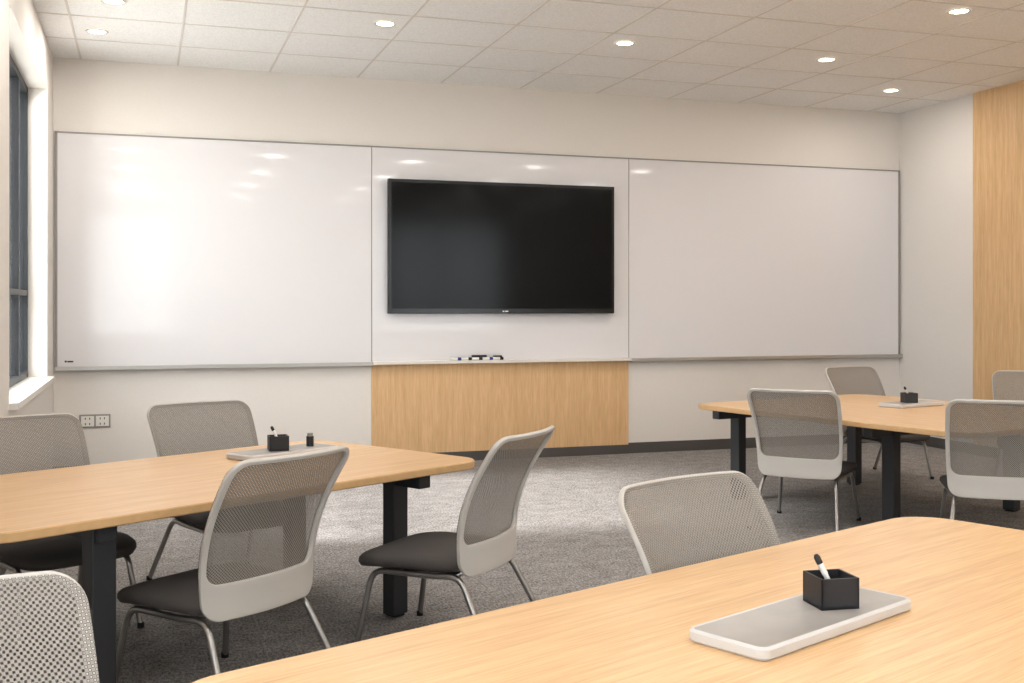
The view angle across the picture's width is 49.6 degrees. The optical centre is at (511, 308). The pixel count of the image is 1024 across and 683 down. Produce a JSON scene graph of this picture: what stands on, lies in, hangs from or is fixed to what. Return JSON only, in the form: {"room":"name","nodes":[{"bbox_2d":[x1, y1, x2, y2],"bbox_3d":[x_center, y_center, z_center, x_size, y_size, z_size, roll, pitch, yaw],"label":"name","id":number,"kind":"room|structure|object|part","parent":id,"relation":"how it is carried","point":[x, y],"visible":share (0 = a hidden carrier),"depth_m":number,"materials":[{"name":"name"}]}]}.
{"room":"classroom","nodes":[
{"label":"classroom","id":0,"kind":"room"},
{"bbox_2d":[0,0,52,474],"bbox_3d":[-2.129,-0.334,2.840,0.840,3.427,12.730,0,0,-18],"label":"wall","id":1,"kind":"structure","parent":0,"point":[22,35],"depth_m":8.42,"materials":[{"name":"paint"}]},
{"bbox_2d":[0,566,6,574],"bbox_3d":[-3.143,1.330,7.264,0.014,0.100,3.666,0,0,-18],"label":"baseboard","id":2,"kind":"structure","parent":1,"relation":"attached to","point":[2,570],"depth_m":5.70,"materials":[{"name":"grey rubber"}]},
{"bbox_2d":[9,53,27,387],"bbox_3d":[-3.327,-0.580,7.226,0.090,2.200,2.490,0,0,-18],"label":"window","id":3,"kind":"structure","parent":1,"relation":"in","point":[18,89],"depth_m":7.80,"materials":[{"name":"black"}]},
{"bbox_2d":[8,376,54,409],"bbox_3d":[-3.197,0.536,7.263,0.190,0.038,2.560,0,0,-18],"label":"window sill","id":4,"kind":"structure","parent":1,"relation":"attached to","point":[21,393],"depth_m":7.12,"materials":[{"name":"white paint"}]},
{"bbox_2d":[53,57,898,465],"bbox_3d":[0.119,-0.334,10.419,8.690,3.427,0.250,0,0,-18],"label":"wall","id":5,"kind":"structure","parent":0,"point":[90,96],"depth_m":9.88,"materials":[{"name":"paint"}]},
{"bbox_2d":[79,414,110,427],"bbox_3d":[-3.425,0.920,9.110,0.238,0.110,0.012,0,0,-18],"label":"wall outlet","id":6,"kind":"object","parent":5,"relation":"attached to","point":[93,420],"visible":0.91,"depth_m":9.11,"materials":[{"name":"grey plastic"}]},
{"bbox_2d":[54,434,869,467],"bbox_3d":[0.163,1.330,10.288,8.190,0.100,0.026,0,0,-18],"label":"baseboard","id":7,"kind":"structure","parent":5,"relation":"attached to","point":[708,444],"depth_m":10.63,"materials":[{"name":"grey rubber"}]},
{"bbox_2d":[55,131,902,371],"bbox_3d":[0.173,-0.469,10.258,8.163,1.949,0.090,0,0,-18],"label":"whiteboard","id":8,"kind":"object","parent":5,"relation":"attached to","point":[172,253],"visible":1,"depth_m":9.83,"materials":[{"name":"white glass"}]},
{"bbox_3d":[0.172,0.486,10.266,8.157,0.038,0.075,0,0,-18],"label":"pen rail","id":9,"kind":"part","parent":8,"relation":"part of","materials":[{"name":"silver metal"}]},
{"bbox_2d":[387,178,613,313],"bbox_3d":[-0.075,-0.555,10.154,2.166,1.194,0.088,0,0,-18],"label":"wall display","id":10,"kind":"object","parent":8,"relation":"attached to","point":[454,247],"visible":1,"depth_m":10.09,"materials":[{"name":"black"}]},
{"bbox_2d":[371,361,627,452],"bbox_3d":[-0.067,0.937,10.218,2.480,0.886,0.013,0,0,-18],"label":"wainscot panel","id":11,"kind":"object","parent":5,"relation":"attached to","point":[431,408],"visible":0.79,"depth_m":10.18,"materials":[{"name":"brown wood"}]},
{"bbox_2d":[0,442,1023,682],"bbox_3d":[1.877,1.430,4.165,9.280,0.100,13.230,0,0,-18],"label":"floor","id":12,"kind":"structure","parent":0,"point":[572,533],"depth_m":6.55,"materials":[{"name":"carpet"}]},
{"bbox_2d":[0,571,98,682],"bbox_3d":[-0.839,0.935,1.683,0.582,0.889,0.746,0,0,-39],"label":"chair","id":13,"kind":"object","parent":12,"relation":"on","point":[78,597],"visible":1,"depth_m":2.03,"materials":[{"name":"grey plastic"}]},
{"bbox_2d":[0,413,143,654],"bbox_3d":[-2.031,0.935,4.849,0.746,0.889,0.582,0,0,44],"label":"chair","id":14,"kind":"object","parent":12,"relation":"on","point":[60,551],"visible":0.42,"depth_m":5.00,"materials":[{"name":"grey plastic"}]},
{"bbox_3d":[-2.212,0.773,5.023,0.244,0.565,0.578,0,0,44],"label":"frame","id":15,"kind":"part","parent":14,"relation":"part of","materials":[{"name":"grey plastic"}]},
{"bbox_3d":[-1.960,1.021,4.782,0.550,0.082,0.538,0,0,44],"label":"seat","id":16,"kind":"part","parent":14,"relation":"part of","materials":[{"name":"fabric"}]},
{"bbox_3d":[-2.017,1.156,4.837,0.643,0.435,0.575,0,0,44],"label":"leg frame","id":17,"kind":"part","parent":14,"relation":"part of","materials":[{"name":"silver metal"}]},
{"bbox_2d":[146,400,287,579],"bbox_3d":[-1.447,0.935,5.614,0.582,0.889,0.746,0,0,-41],"label":"chair","id":18,"kind":"object","parent":12,"relation":"on","point":[196,522],"visible":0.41,"depth_m":5.78,"materials":[{"name":"grey plastic"}]},
{"bbox_3d":[-1.435,1.156,5.600,0.575,0.435,0.643,0,0,-41],"label":"leg frame","id":19,"kind":"part","parent":18,"relation":"part of","materials":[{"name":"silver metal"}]},
{"bbox_3d":[-1.613,0.773,5.802,0.578,0.565,0.244,0,0,-41],"label":"frame","id":20,"kind":"part","parent":18,"relation":"part of","materials":[{"name":"grey plastic"}]},
{"bbox_3d":[-1.382,1.021,5.540,0.538,0.082,0.550,0,0,-41],"label":"seat","id":21,"kind":"part","parent":18,"relation":"part of","materials":[{"name":"fabric"}]},
{"bbox_2d":[116,445,348,682],"bbox_3d":[-1.010,0.935,3.994,0.746,0.889,0.582,0,0,34],"label":"chair","id":22,"kind":"object","parent":12,"relation":"on","point":[223,592],"visible":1,"depth_m":3.84,"materials":[{"name":"grey plastic"}]},
{"bbox_3d":[-1.091,1.021,4.049,0.550,0.082,0.538,0,0,34],"label":"seat","id":23,"kind":"part","parent":22,"relation":"part of","materials":[{"name":"fabric"}]},
{"bbox_3d":[-1.025,1.156,4.005,0.643,0.435,0.575,0,0,34],"label":"leg frame","id":24,"kind":"part","parent":22,"relation":"part of","materials":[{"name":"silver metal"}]},
{"bbox_3d":[-0.800,0.773,3.855,0.244,0.565,0.578,0,0,34],"label":"frame","id":25,"kind":"part","parent":22,"relation":"part of","materials":[{"name":"grey plastic"}]},
{"bbox_2d":[0,440,473,682],"bbox_3d":[-1.327,1.035,4.617,1.220,0.690,2.300,0,0,41],"label":"conference table","id":26,"kind":"object","parent":12,"relation":"on","point":[87,503],"visible":0.59,"depth_m":4.26,"materials":[{"name":"brown wood"}]},
{"bbox_3d":[-1.288,1.047,4.663,1.100,0.646,1.590,0,0,41],"label":"table frame","id":27,"kind":"part","parent":26,"relation":"part of","materials":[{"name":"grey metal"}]},
{"bbox_2d":[226,426,336,460],"bbox_3d":[-1.082,0.621,5.246,0.200,0.139,0.520,0,0,41],"label":"desk tray","id":28,"kind":"object","parent":26,"relation":"on","point":[277,444],"visible":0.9,"depth_m":5.18,"materials":[{"name":"grey plastic"}]},
{"bbox_2d":[306,433,313,446],"bbox_3d":[-0.978,0.632,5.367,0.036,0.064,0.036,0,0,41],"label":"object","id":29,"kind":"object","parent":28,"relation":"on","point":[309,438],"depth_m":5.35,"materials":[{"name":"black plastic"}]},
{"bbox_2d":[353,425,554,642],"bbox_3d":[-0.225,0.935,4.621,0.746,0.889,0.582,0,0,25],"label":"chair","id":30,"kind":"object","parent":12,"relation":"on","point":[451,555],"visible":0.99,"depth_m":4.46,"materials":[{"name":"grey plastic"}]},
{"bbox_3d":[-0.314,1.021,4.662,0.550,0.082,0.538,0,0,25],"label":"seat","id":31,"kind":"part","parent":30,"relation":"part of","materials":[{"name":"fabric"}]},
{"bbox_3d":[-0.242,1.156,4.629,0.643,0.435,0.575,0,0,25],"label":"leg frame","id":32,"kind":"part","parent":30,"relation":"part of","materials":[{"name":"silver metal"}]},
{"bbox_3d":[0.003,0.773,4.516,0.244,0.565,0.578,0,0,25],"label":"frame","id":33,"kind":"part","parent":30,"relation":"part of","materials":[{"name":"grey plastic"}]},
{"bbox_2d":[192,517,1023,682],"bbox_3d":[0.752,1.035,2.403,2.660,0.690,1.250,0,0,-41],"label":"conference table","id":34,"kind":"object","parent":12,"relation":"on","point":[963,581],"visible":0.97,"depth_m":2.37,"materials":[{"name":"brown wood"}]},
{"bbox_2d":[689,554,910,660],"bbox_3d":[0.641,0.621,2.424,0.580,0.139,0.200,0,0,-42],"label":"desk tray","id":35,"kind":"object","parent":34,"relation":"on","point":[832,603],"visible":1,"depth_m":2.39,"materials":[{"name":"grey plastic"}]},
{"bbox_2d":[618,471,780,574],"bbox_3d":[0.705,0.935,2.973,0.582,0.889,0.746,0,0,-39],"label":"chair","id":36,"kind":"object","parent":12,"relation":"on","point":[647,560],"visible":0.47,"depth_m":3.20,"materials":[{"name":"grey plastic"}]},
{"bbox_2d":[747,388,860,530],"bbox_3d":[1.871,0.935,7.081,0.582,0.889,0.746,0,0,30],"label":"chair","id":37,"kind":"object","parent":12,"relation":"on","point":[810,467],"visible":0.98,"depth_m":6.88,"materials":[{"name":"grey plastic"}]},
{"bbox_3d":[1.747,0.773,6.863,0.578,0.565,0.244,0,0,30],"label":"frame","id":38,"kind":"part","parent":37,"relation":"part of","materials":[{"name":"grey plastic"}]},
{"bbox_3d":[1.881,1.156,7.097,0.575,0.435,0.643,0,0,30],"label":"leg frame","id":39,"kind":"part","parent":37,"relation":"part of","materials":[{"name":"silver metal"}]},
{"bbox_3d":[1.920,1.021,7.166,0.538,0.082,0.550,0,0,30],"label":"seat","id":40,"kind":"part","parent":37,"relation":"part of","materials":[{"name":"fabric"}]},
{"bbox_2d":[699,394,1023,520],"bbox_3d":[2.675,1.035,7.585,1.800,0.690,2.300,0,0,-32],"label":"conference table","id":41,"kind":"object","parent":12,"relation":"on","point":[859,411],"visible":0.57,"depth_m":7.39,"materials":[{"name":"brown wood"}]},
{"bbox_2d":[879,387,943,408],"bbox_3d":[2.846,0.621,7.893,0.500,0.139,0.200,0,0,-33],"label":"desk tray","id":42,"kind":"object","parent":41,"relation":"on","point":[907,399],"visible":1,"depth_m":7.83,"materials":[{"name":"grey plastic"}]},
{"bbox_2d":[825,366,933,478],"bbox_3d":[3.021,0.935,9.163,0.582,0.889,0.746,0,0,-28],"label":"chair","id":43,"kind":"object","parent":12,"relation":"on","point":[856,390],"visible":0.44,"depth_m":9.38,"materials":[{"name":"grey plastic"}]},
{"bbox_3d":[2.902,0.773,9.384,0.578,0.565,0.244,0,0,-28],"label":"frame","id":44,"kind":"part","parent":43,"relation":"part of","materials":[{"name":"grey plastic"}]},
{"bbox_3d":[3.030,1.156,9.147,0.575,0.435,0.643,0,0,-28],"label":"leg frame","id":45,"kind":"part","parent":43,"relation":"part of","materials":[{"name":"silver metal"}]},
{"bbox_3d":[3.067,1.021,9.077,0.538,0.082,0.550,0,0,-28],"label":"seat","id":46,"kind":"part","parent":43,"relation":"part of","materials":[{"name":"fabric"}]},
{"bbox_2d":[939,399,1023,519],"bbox_3d":[2.748,0.935,6.320,0.582,0.889,0.746,0,0,16],"label":"chair","id":47,"kind":"object","parent":12,"relation":"on","point":[1003,485],"visible":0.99,"depth_m":6.14,"materials":[{"name":"grey plastic"}]},
{"bbox_3d":[2.753,1.156,6.338,0.575,0.435,0.643,0,0,16],"label":"leg frame","id":48,"kind":"part","parent":47,"relation":"part of","materials":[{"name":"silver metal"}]},
{"bbox_3d":[2.774,1.021,6.414,0.538,0.082,0.550,0,0,16],"label":"seat","id":49,"kind":"part","parent":47,"relation":"part of","materials":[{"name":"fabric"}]},
{"bbox_2d":[992,370,1023,465],"bbox_3d":[3.990,0.935,8.477,0.582,0.889,0.746,0,0,22],"label":"chair","id":50,"kind":"object","parent":12,"relation":"on","point":[995,374],"visible":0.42,"depth_m":8.79,"materials":[{"name":"grey plastic"}]},
{"bbox_3d":[4.083,0.773,8.710,0.578,0.565,0.244,0,0,22],"label":"frame","id":51,"kind":"part","parent":50,"relation":"part of","materials":[{"name":"grey plastic"}]},
{"bbox_2d":[33,0,1023,112],"bbox_3d":[1.877,-2.097,4.165,9.280,0.100,13.230,0,0,-18],"label":"ceiling","id":52,"kind":"structure","parent":0,"point":[913,16],"depth_m":8.46,"materials":[{"name":"tile"}]},
{"bbox_2d":[85,29,108,34],"bbox_3d":[-3.055,-2.040,8.166,0.164,0.006,0.164,0,0,-18],"label":"recessed light","id":53,"kind":"object","parent":52,"relation":"in","point":[90,31],"visible":1,"depth_m":8.16,"materials":[{"name":"white paint"}]},
{"bbox_2d":[100,0,125,4],"bbox_3d":[-2.645,-2.040,7.362,0.164,0.006,0.164,0,0,-18],"label":"recessed light","id":54,"kind":"object","parent":52,"relation":"in","point":[110,2],"visible":1,"depth_m":7.38,"materials":[{"name":"white paint"}]},
{"bbox_2d":[374,20,396,26],"bbox_3d":[-0.908,-2.040,7.936,0.164,0.006,0.164,0,0,-18],"label":"recessed light","id":55,"kind":"object","parent":52,"relation":"in","point":[383,23],"visible":1,"depth_m":7.93,"materials":[{"name":"white paint"}]},
{"bbox_2d":[37,0,1023,110],"bbox_3d":[1.877,-2.045,4.165,8.780,0.003,12.730,0,0,-18],"label":"grid","id":56,"kind":"object","parent":52,"relation":"attached to","point":[183,23],"depth_m":8.50,"materials":[{"name":"white metal"}]},
{"bbox_2d":[614,41,634,45],"bbox_3d":[0.868,-2.040,8.524,0.164,0.006,0.164,0,0,-18],"label":"recessed light","id":57,"kind":"object","parent":52,"relation":"in","point":[618,43],"visible":1,"depth_m":8.53,"materials":[{"name":"white paint"}]},
{"bbox_2d":[816,57,836,62],"bbox_3d":[2.576,-2.040,9.089,0.164,0.006,0.164,0,0,-18],"label":"recessed light","id":58,"kind":"object","parent":52,"relation":"in","point":[827,59],"visible":1,"depth_m":9.07,"materials":[{"name":"white paint"}]},
{"bbox_2d":[882,89,899,92],"bbox_3d":[3.544,-2.040,10.366,0.164,0.006,0.164,0,0,-18],"label":"recessed light","id":59,"kind":"object","parent":52,"relation":"in","point":[885,90],"visible":1,"depth_m":10.36,"materials":[{"name":"white paint"}]},
{"bbox_2d":[946,8,971,14],"bbox_3d":[3.066,-2.040,7.608,0.164,0.006,0.164,0,0,-18],"label":"recessed light","id":60,"kind":"object","parent":52,"relation":"in","point":[958,11],"visible":1,"depth_m":7.61,"materials":[{"name":"white paint"}]},
{"bbox_2d":[899,94,972,441],"bbox_3d":[6.164,-0.334,5.583,0.250,3.427,12.730,0,0,-18],"label":"wall","id":61,"kind":"structure","parent":0,"point":[936,140],"depth_m":11.01,"materials":[{"name":"paint"}]},
{"bbox_2d":[906,437,1023,458],"bbox_3d":[5.169,1.330,8.143,0.032,0.100,7.216,0,0,-18],"label":"baseboard","id":62,"kind":"structure","parent":61,"relation":"attached to","point":[934,442],"depth_m":10.99,"materials":[{"name":"grey rubber"}]},
{"bbox_2d":[973,80,1023,446],"bbox_3d":[5.346,-0.334,7.624,0.022,3.427,6.120,0,0,-18],"label":"wall panel","id":63,"kind":"object","parent":61,"relation":"attached to","point":[998,112],"visible":0.8,"depth_m":10.22,"materials":[{"name":"brown wood"}]}
]}

